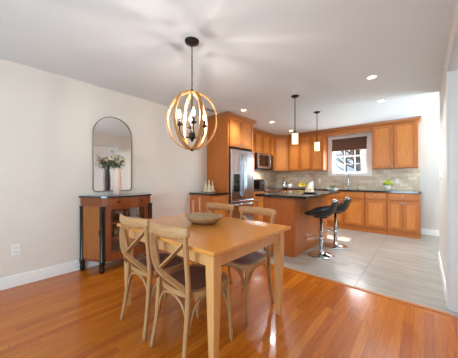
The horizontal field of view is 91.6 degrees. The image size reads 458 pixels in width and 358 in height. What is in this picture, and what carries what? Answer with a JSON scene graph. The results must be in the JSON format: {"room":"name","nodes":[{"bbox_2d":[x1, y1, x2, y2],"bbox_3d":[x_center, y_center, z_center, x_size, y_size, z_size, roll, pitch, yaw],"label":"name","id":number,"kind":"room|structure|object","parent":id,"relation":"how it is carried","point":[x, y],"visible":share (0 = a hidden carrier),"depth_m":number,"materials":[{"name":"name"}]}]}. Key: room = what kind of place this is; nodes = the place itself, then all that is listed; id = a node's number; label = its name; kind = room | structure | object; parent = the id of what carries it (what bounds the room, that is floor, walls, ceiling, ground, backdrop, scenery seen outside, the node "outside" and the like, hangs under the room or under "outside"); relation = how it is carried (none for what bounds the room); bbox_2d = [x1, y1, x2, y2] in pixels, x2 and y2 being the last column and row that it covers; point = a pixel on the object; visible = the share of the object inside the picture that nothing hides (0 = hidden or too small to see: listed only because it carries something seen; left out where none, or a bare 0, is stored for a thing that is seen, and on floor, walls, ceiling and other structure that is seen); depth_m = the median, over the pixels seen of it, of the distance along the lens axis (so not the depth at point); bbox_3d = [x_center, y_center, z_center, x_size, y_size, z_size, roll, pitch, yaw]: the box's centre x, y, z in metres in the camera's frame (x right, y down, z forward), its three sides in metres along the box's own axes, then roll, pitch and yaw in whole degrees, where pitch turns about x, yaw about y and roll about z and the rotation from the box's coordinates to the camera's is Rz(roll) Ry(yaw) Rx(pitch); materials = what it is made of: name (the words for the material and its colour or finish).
{"room":"dining room","nodes":[
{"label":"dining room","id":0,"kind":"room"},
{"bbox_2d":[0,58,206,277],"bbox_3d":[-2.366,-0.052,2.543,0.190,2.445,5.590,0,0,41],"label":"wall","id":1,"kind":"structure","parent":0,"point":[48,120],"depth_m":2.73,"materials":[{"name":"white paint"}]},
{"bbox_2d":[11,244,19,255],"bbox_3d":[-2.332,0.770,2.430,0.010,0.116,0.072,0,0,41],"label":"wall outlet","id":2,"kind":"object","parent":1,"relation":"attached to","point":[15,249],"visible":1,"depth_m":2.43,"materials":[{"name":"white plastic"}]},
{"bbox_2d":[0,248,159,290],"bbox_3d":[-2.394,1.107,2.355,0.014,0.125,4.990,0,0,41],"label":"baseboard","id":3,"kind":"structure","parent":1,"relation":"attached to","point":[36,275],"depth_m":2.59,"materials":[{"name":"white paint"}]},
{"bbox_2d":[92,117,131,191],"bbox_3d":[-1.656,-0.360,3.191,0.022,1.059,0.533,0,0,41],"label":"mirror","id":4,"kind":"object","parent":1,"relation":"attached to","point":[109,134],"visible":0.99,"depth_m":3.15,"materials":[{"name":"silver metal"}]},
{"bbox_2d":[207,111,256,124],"bbox_3d":[0.061,-1.225,4.688,0.615,0.080,0.935,0,0,41],"label":"trim","id":5,"kind":"structure","parent":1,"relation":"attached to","point":[224,114],"depth_m":4.39,"materials":[{"name":"brown wood"}]},
{"bbox_2d":[0,0,454,134],"bbox_3d":[0.882,-1.325,1.866,6.210,0.100,8.850,0,0,41],"label":"ceiling","id":6,"kind":"structure","parent":0,"point":[253,56],"depth_m":2.24,"materials":[{"name":"white paint"}]},
{"bbox_2d":[166,36,216,150],"bbox_3d":[-0.341,-0.766,2.052,0.439,1.018,0.456,0,0,41],"label":"chandelier","id":7,"kind":"object","parent":6,"relation":"hanging from","point":[191,41],"visible":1,"depth_m":2.04,"materials":[{"name":"brown wood"}]},
{"bbox_2d":[291,95,298,143],"bbox_3d":[1.010,-0.907,3.406,0.120,0.735,0.120,0,0,41],"label":"pendant light","id":8,"kind":"object","parent":6,"relation":"hanging from","point":[294,134],"visible":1,"depth_m":3.37,"materials":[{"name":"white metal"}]},
{"bbox_2d":[314,111,319,150],"bbox_3d":[1.667,-0.907,4.215,0.120,0.735,0.120,0,0,41],"label":"pendant light","id":9,"kind":"object","parent":6,"relation":"hanging from","point":[317,143],"visible":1,"depth_m":4.18,"materials":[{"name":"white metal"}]},
{"bbox_2d":[366,75,377,78],"bbox_3d":[1.782,-1.273,2.773,0.126,0.004,0.126,0,0,41],"label":"recessed light","id":10,"kind":"object","parent":6,"relation":"in","point":[370,76],"visible":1,"depth_m":2.77,"materials":[{"name":"white plastic"}]},
{"bbox_2d":[0,227,457,357],"bbox_3d":[0.882,1.200,1.866,6.210,0.060,8.850,0,0,41],"label":"floor","id":11,"kind":"structure","parent":0,"point":[75,314],"depth_m":1.94,"materials":[{"name":"brown wood"}]},
{"bbox_2d":[78,193,151,273],"bbox_3d":[-1.454,0.692,3.087,0.438,0.957,0.980,0,0,41],"label":"base cabinet","id":12,"kind":"object","parent":11,"relation":"on","point":[99,214],"visible":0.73,"depth_m":2.83,"materials":[{"name":"brown wood"}]},
{"bbox_2d":[112,224,117,236],"bbox_3d":[-1.530,0.679,2.994,0.072,0.180,0.072,0,0,41],"label":"bottle","id":13,"kind":"object","parent":12,"relation":"on","point":[115,228],"visible":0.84,"depth_m":2.97,"materials":[{"name":"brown glass"}]},
{"bbox_2d":[113,168,120,194],"bbox_3d":[-1.538,0.030,3.056,0.106,0.365,0.103,0,0,41],"label":"vase","id":14,"kind":"object","parent":12,"relation":"on","point":[116,173],"visible":1,"depth_m":3.02,"materials":[{"name":"ceramic"}]},
{"bbox_2d":[104,151,125,169],"bbox_3d":[-1.533,-0.116,3.015,0.260,0.516,0.334,0,0,41],"label":"flower bouquet","id":15,"kind":"object","parent":14,"relation":"in","point":[115,162],"visible":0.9,"depth_m":3.02,"materials":[{"name":"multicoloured plant"}]},
{"bbox_2d":[116,240,120,250],"bbox_3d":[-1.498,0.914,3.032,0.072,0.180,0.072,0,0,41],"label":"bottle","id":16,"kind":"object","parent":12,"relation":"on","point":[118,248],"visible":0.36,"depth_m":3.00,"materials":[{"name":"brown glass"}]},
{"bbox_2d":[111,214,143,222],"bbox_3d":[-1.474,0.562,3.105,0.380,0.015,0.870,0,0,41],"label":"shelf","id":17,"kind":"object","parent":12,"relation":"attached to","point":[114,219],"depth_m":3.23,"materials":[{"name":"brown wood"}]},
{"bbox_2d":[119,214,191,340],"bbox_3d":[-0.638,0.729,1.874,0.452,0.888,0.512,0,0,40],"label":"dining chair","id":18,"kind":"object","parent":11,"relation":"on","point":[141,266],"visible":0.86,"depth_m":1.70,"materials":[{"name":"brown wood"}]},
{"bbox_2d":[149,220,232,357],"bbox_3d":[-0.286,0.729,1.573,0.452,0.888,0.512,0,0,42],"label":"dining chair","id":19,"kind":"object","parent":11,"relation":"on","point":[188,281],"visible":0.91,"depth_m":1.43,"materials":[{"name":"brown wood"}]},
{"bbox_2d":[117,212,290,357],"bbox_3d":[-0.252,0.790,2.008,1.275,0.760,0.950,0,0,41],"label":"dining table","id":20,"kind":"object","parent":11,"relation":"on","point":[226,240],"visible":0.79,"depth_m":1.61,"materials":[{"name":"brown wood"}]},
{"bbox_2d":[185,212,223,224],"bbox_3d":[-0.232,0.372,2.103,0.384,0.075,0.338,0,0,41],"label":"bowl","id":21,"kind":"object","parent":20,"relation":"on","point":[197,218],"visible":1,"depth_m":2.11,"materials":[{"name":"brown wood"}]},
{"bbox_2d":[189,192,228,216],"bbox_3d":[-0.373,0.710,4.202,0.613,0.920,0.472,0,0,41],"label":"base cabinet","id":22,"kind":"object","parent":11,"relation":"on","point":[206,197],"visible":0.39,"depth_m":4.05,"materials":[{"name":"brown wood"}]},
{"bbox_2d":[202,203,233,299],"bbox_3d":[-0.229,0.729,2.473,0.452,0.888,0.512,0,0,40],"label":"dining chair","id":23,"kind":"object","parent":11,"relation":"on","point":[229,207],"visible":0.22,"depth_m":2.60,"materials":[{"name":"brown wood"}]},
{"bbox_2d":[207,116,252,215],"bbox_3d":[-0.012,-0.020,4.752,0.793,2.380,0.825,0,0,41],"label":"enclosure","id":24,"kind":"object","parent":11,"relation":"on","point":[231,132],"visible":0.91,"depth_m":4.39,"materials":[{"name":"brown wood"}]},
{"bbox_2d":[229,149,253,220],"bbox_3d":[0.046,0.282,4.704,0.803,1.735,0.741,0,0,41],"label":"refrigerator","id":25,"kind":"object","parent":11,"relation":"on","point":[241,162],"visible":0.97,"depth_m":4.42,"materials":[{"name":"metal"}]},
{"bbox_2d":[222,206,275,325],"bbox_3d":[0.159,0.729,2.100,0.452,0.888,0.512,0,0,42],"label":"dining chair","id":26,"kind":"object","parent":11,"relation":"on","point":[255,259],"visible":0.64,"depth_m":2.04,"materials":[{"name":"brown wood"}]},
{"bbox_2d":[253,191,264,221],"bbox_3d":[0.430,0.725,5.362,0.653,0.890,0.655,0,0,41],"label":"base cabinet","id":27,"kind":"object","parent":11,"relation":"on","point":[258,201],"visible":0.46,"depth_m":5.21,"materials":[{"name":"brown wood"}]},
{"bbox_3d":[0.420,0.261,5.369,0.640,0.033,0.663,0,0,41],"label":"countertop","id":28,"kind":"structure","parent":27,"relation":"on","visible":0},
{"bbox_2d":[254,179,264,189],"bbox_3d":[0.680,0.121,5.385,0.330,0.246,0.241,0,0,41],"label":"toaster","id":29,"kind":"object","parent":28,"relation":"on","point":[259,184],"visible":0.8,"depth_m":5.27,"materials":[{"name":"black plastic"}]},
{"bbox_2d":[264,188,280,192],"bbox_3d":[0.924,0.698,5.882,0.681,0.905,0.761,0,0,41],"label":"range","id":30,"kind":"object","parent":11,"relation":"on","point":[267,190],"visible":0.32,"depth_m":5.69,"materials":[{"name":"metal"}]},
{"bbox_2d":[255,190,339,257],"bbox_3d":[1.302,0.706,4.023,0.860,0.928,1.670,0,0,41],"label":"kitchen island","id":31,"kind":"object","parent":11,"relation":"on","point":[290,207],"visible":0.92,"depth_m":3.51,"materials":[{"name":"brown wood"}]},
{"bbox_2d":[255,190,339,198],"bbox_3d":[1.302,0.261,4.023,0.860,0.038,1.670,0,0,41],"label":"island countertop","id":32,"kind":"structure","parent":31,"relation":"on","point":[297,194],"depth_m":3.56,"materials":[{"name":"black stone"}]},
{"bbox_3d":[1.407,0.230,3.885,0.304,0.022,0.304,0,0,41],"label":"platter","id":33,"kind":"object","parent":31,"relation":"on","visible":0},
{"bbox_2d":[305,183,313,191],"bbox_3d":[1.407,0.142,3.885,0.150,0.172,0.150,0,0,41],"label":"cloche","id":34,"kind":"object","parent":33,"relation":"on","point":[309,188],"visible":0.79,"depth_m":3.84,"materials":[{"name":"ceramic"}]},
{"bbox_2d":[303,199,338,259],"bbox_3d":[1.409,0.735,3.447,0.517,0.871,0.450,0,0,35],"label":"bar stool","id":35,"kind":"object","parent":11,"relation":"on","point":[322,212],"visible":0.99,"depth_m":3.35,"materials":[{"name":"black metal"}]},
{"bbox_2d":[319,197,350,248],"bbox_3d":[1.849,0.735,3.911,0.517,0.871,0.450,0,0,39],"label":"bar stool","id":36,"kind":"object","parent":11,"relation":"on","point":[341,207],"visible":0.81,"depth_m":3.82,"materials":[{"name":"silver metal"}]},
{"bbox_2d":[327,191,364,231],"bbox_3d":[2.861,0.725,5.423,0.860,0.890,0.586,0,0,41],"label":"base cabinet","id":37,"kind":"object","parent":11,"relation":"on","point":[353,218],"visible":0.7,"depth_m":5.13,"materials":[{"name":"brown wood"}]},
{"bbox_2d":[265,262,449,315],"bbox_3d":[0.578,1.167,3.082,3.530,0.006,0.040,0,0,41],"label":"trim","id":38,"kind":"structure","parent":11,"relation":"on","point":[365,290],"depth_m":2.29,"materials":[{"name":"brown wood"}]},
{"bbox_2d":[365,192,386,234],"bbox_3d":[3.338,0.725,5.005,0.400,0.890,0.586,0,0,41],"label":"base cabinet","id":39,"kind":"object","parent":11,"relation":"on","point":[375,202],"visible":0.94,"depth_m":4.81,"materials":[{"name":"brown wood"}]},
{"bbox_2d":[387,193,419,238],"bbox_3d":[3.690,0.725,4.697,0.525,0.890,0.586,0,0,41],"label":"base cabinet","id":40,"kind":"object","parent":11,"relation":"on","point":[403,209],"visible":0.99,"depth_m":4.49,"materials":[{"name":"brown wood"}]},
{"bbox_3d":[2.148,0.725,6.048,1.025,0.890,0.586,0,0,41],"label":"base cabinet","id":41,"kind":"object","parent":11,"relation":"on","visible":0},
{"bbox_2d":[267,187,421,193],"bbox_3d":[2.501,0.262,5.570,3.505,0.033,0.837,0,0,41],"label":"countertop","id":42,"kind":"structure","parent":41,"relation":"on","point":[281,188],"depth_m":5.00,"materials":[{"name":"black stone"}]},
{"bbox_3d":[3.520,0.189,4.932,0.132,0.110,0.132,0,0,41],"label":"flower pot","id":43,"kind":"object","parent":42,"relation":"on","visible":0},
{"bbox_2d":[383,180,392,184],"bbox_3d":[3.511,0.100,4.937,0.174,0.177,0.186,0,0,-28],"label":"flowers","id":44,"kind":"object","parent":43,"relation":"in","point":[388,182],"visible":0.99,"depth_m":4.89,"materials":[{"name":"green plant"}]},
{"bbox_2d":[328,117,438,233],"bbox_3d":[3.751,-0.052,5.143,6.210,2.445,0.140,0,0,41],"label":"wall","id":45,"kind":"structure","parent":0,"point":[428,129],"depth_m":4.67,"materials":[{"name":"white paint"}]},
{"bbox_2d":[271,138,287,171],"bbox_3d":[1.489,-0.715,6.606,0.614,0.950,0.613,0,0,41],"label":"upper cabinet","id":46,"kind":"object","parent":45,"relation":"attached to","point":[281,144],"visible":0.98,"depth_m":6.38,"materials":[{"name":"brown wood"}]},
{"bbox_2d":[288,136,299,170],"bbox_3d":[1.927,-0.715,6.387,0.345,0.950,0.366,0,0,41],"label":"upper cabinet","id":47,"kind":"object","parent":45,"relation":"attached to","point":[293,149],"visible":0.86,"depth_m":6.29,"materials":[{"name":"brown wood"}]},
{"bbox_2d":[300,133,327,170],"bbox_3d":[2.299,-0.715,6.061,0.635,0.950,0.366,0,0,41],"label":"upper cabinet","id":48,"kind":"object","parent":45,"relation":"attached to","point":[310,160],"visible":1,"depth_m":5.92,"materials":[{"name":"brown wood"}]},
{"bbox_2d":[324,127,371,136],"bbox_3d":[2.854,-1.180,5.409,1.050,0.160,0.020,0,0,41],"label":"fascia","id":49,"kind":"object","parent":48,"relation":"attached to","point":[367,129],"visible":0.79,"depth_m":5.37,"materials":[{"name":"brown wood"}]},
{"bbox_2d":[275,168,419,190],"bbox_3d":[2.769,0.000,5.903,3.490,0.500,0.010,0,0,41],"label":"wall tiles","id":50,"kind":"structure","parent":45,"relation":"attached to","point":[409,178],"depth_m":5.48,"materials":[{"name":"tile"}]},
{"bbox_2d":[332,136,366,151],"bbox_3d":[3.024,-0.888,5.625,0.800,0.313,0.046,0,0,41],"label":"woven shade","id":51,"kind":"object","parent":45,"relation":"attached to","point":[355,143],"visible":1,"depth_m":5.60,"materials":[{"name":"brown wicker"}]},
{"bbox_2d":[328,133,371,176],"bbox_3d":[3.054,-0.593,5.660,1.000,1.035,0.060,0,0,41],"label":"trim","id":52,"kind":"structure","parent":45,"relation":"attached to","point":[369,135],"depth_m":5.57,"materials":[{"name":"white paint"}]},
{"bbox_2d":[333,149,366,172],"bbox_3d":[3.090,-0.600,5.701,0.800,0.900,0.050,0,0,41],"label":"window","id":53,"kind":"structure","parent":45,"relation":"in","point":[365,154],"depth_m":5.63,"materials":[{"name":"white paint"}]},
{"bbox_2d":[372,121,417,168],"bbox_3d":[3.635,-0.715,4.892,0.795,0.950,0.366,0,0,41],"label":"upper cabinet","id":54,"kind":"object","parent":45,"relation":"attached to","point":[394,146],"visible":1,"depth_m":4.75,"materials":[{"name":"brown wood"}]},
{"bbox_2d":[253,116,421,137],"bbox_3d":[2.248,-1.230,5.521,3.906,0.080,1.560,0,0,10],"label":"trim","id":55,"kind":"structure","parent":54,"relation":"attached to","point":[417,118],"depth_m":5.33,"materials":[{"name":"brown wood"}]},
{"bbox_2d":[421,228,438,235],"bbox_3d":[5.011,1.107,3.937,2.445,0.125,0.014,0,0,41],"label":"baseboard","id":56,"kind":"structure","parent":45,"relation":"attached to","point":[431,232],"depth_m":4.64,"materials":[{"name":"white paint"}]},
{"bbox_2d":[439,0,457,279],"bbox_3d":[0.843,-0.052,0.598,0.140,2.445,6.890,0,0,41],"label":"wall","id":57,"kind":"structure","parent":0,"point":[442,93],"depth_m":2.55,"materials":[{"name":"white paint"}]},
{"bbox_2d":[438,251,445,301],"bbox_3d":[2.596,1.107,2.611,0.154,0.125,1.579,0,0,41],"label":"baseboard","id":58,"kind":"structure","parent":57,"relation":"attached to","point":[439,257],"depth_m":2.47,"materials":[{"name":"white paint"}]},
{"bbox_2d":[446,6,457,312],"bbox_3d":[1.722,0.058,1.615,0.156,2.225,1.070,0,0,41],"label":"trim","id":59,"kind":"structure","parent":57,"relation":"attached to","point":[451,70],"depth_m":1.97,"materials":[{"name":"white paint"}]},
{"bbox_3d":[0.432,-0.052,5.974,0.120,2.445,3.260,0,0,41],"label":"wall","id":60,"kind":"structure","parent":0,"visible":0},
{"bbox_2d":[253,132,254,168],"bbox_3d":[0.318,-0.715,5.457,0.366,0.950,0.660,0,0,41],"label":"upper cabinet","id":61,"kind":"object","parent":60,"relation":"attached to","point":[253,132],"visible":0.12,"depth_m":5.59,"materials":[{"name":"brown wood"}]},
{"bbox_2d":[255,133,269,154],"bbox_3d":[0.790,-0.932,5.996,0.366,0.515,0.755,0,0,41],"label":"upper cabinet","id":62,"kind":"object","parent":60,"relation":"attached to","point":[262,142],"visible":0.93,"depth_m":5.87,"materials":[{"name":"brown wood"}]},
{"bbox_2d":[254,153,272,170],"bbox_3d":[0.830,-0.460,5.962,0.464,0.420,0.745,0,0,41],"label":"microwave","id":63,"kind":"object","parent":62,"relation":"attached to","point":[262,161],"visible":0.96,"depth_m":5.74,"materials":[{"name":"metal"}]},
{"bbox_2d":[254,170,274,186],"bbox_3d":[0.710,-0.170,6.195,0.008,0.820,2.258,0,0,41],"label":"wall tiles","id":64,"kind":"structure","parent":60,"relation":"attached to","point":[268,177],"depth_m":6.66,"materials":[{"name":"tile"}]},
{"bbox_2d":[263,137,274,170],"bbox_3d":[1.117,-0.715,6.369,0.366,0.950,0.225,0,0,41],"label":"upper cabinet","id":65,"kind":"object","parent":60,"relation":"attached to","point":[272,140],"visible":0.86,"depth_m":6.30,"materials":[{"name":"brown wood"}]},
{"label":"outside","id":66,"kind":"structure","parent":0,"visible":0},
{"bbox_3d":[20.010,1.620,26.653,55.000,0.100,53.530,0,0,41],"label":"ground","id":67,"kind":"structure","parent":66,"visible":0},
{"bbox_2d":[335,150,360,171],"bbox_3d":[5.947,-2.054,11.037,3.033,7.294,3.767,0,0,17],"label":"bare tree","id":68,"kind":"object","parent":67,"relation":"on","point":[357,152],"visible":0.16,"depth_m":10.78,"materials":[{"name":"grey plant"}]},
{"bbox_2d":[335,149,361,171],"bbox_3d":[7.148,-2.413,13.968,2.855,8.009,3.214,0,0,-25],"label":"bare tree","id":69,"kind":"object","parent":67,"relation":"on","point":[361,149],"visible":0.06,"depth_m":14.06,"materials":[{"name":"grey plant"}]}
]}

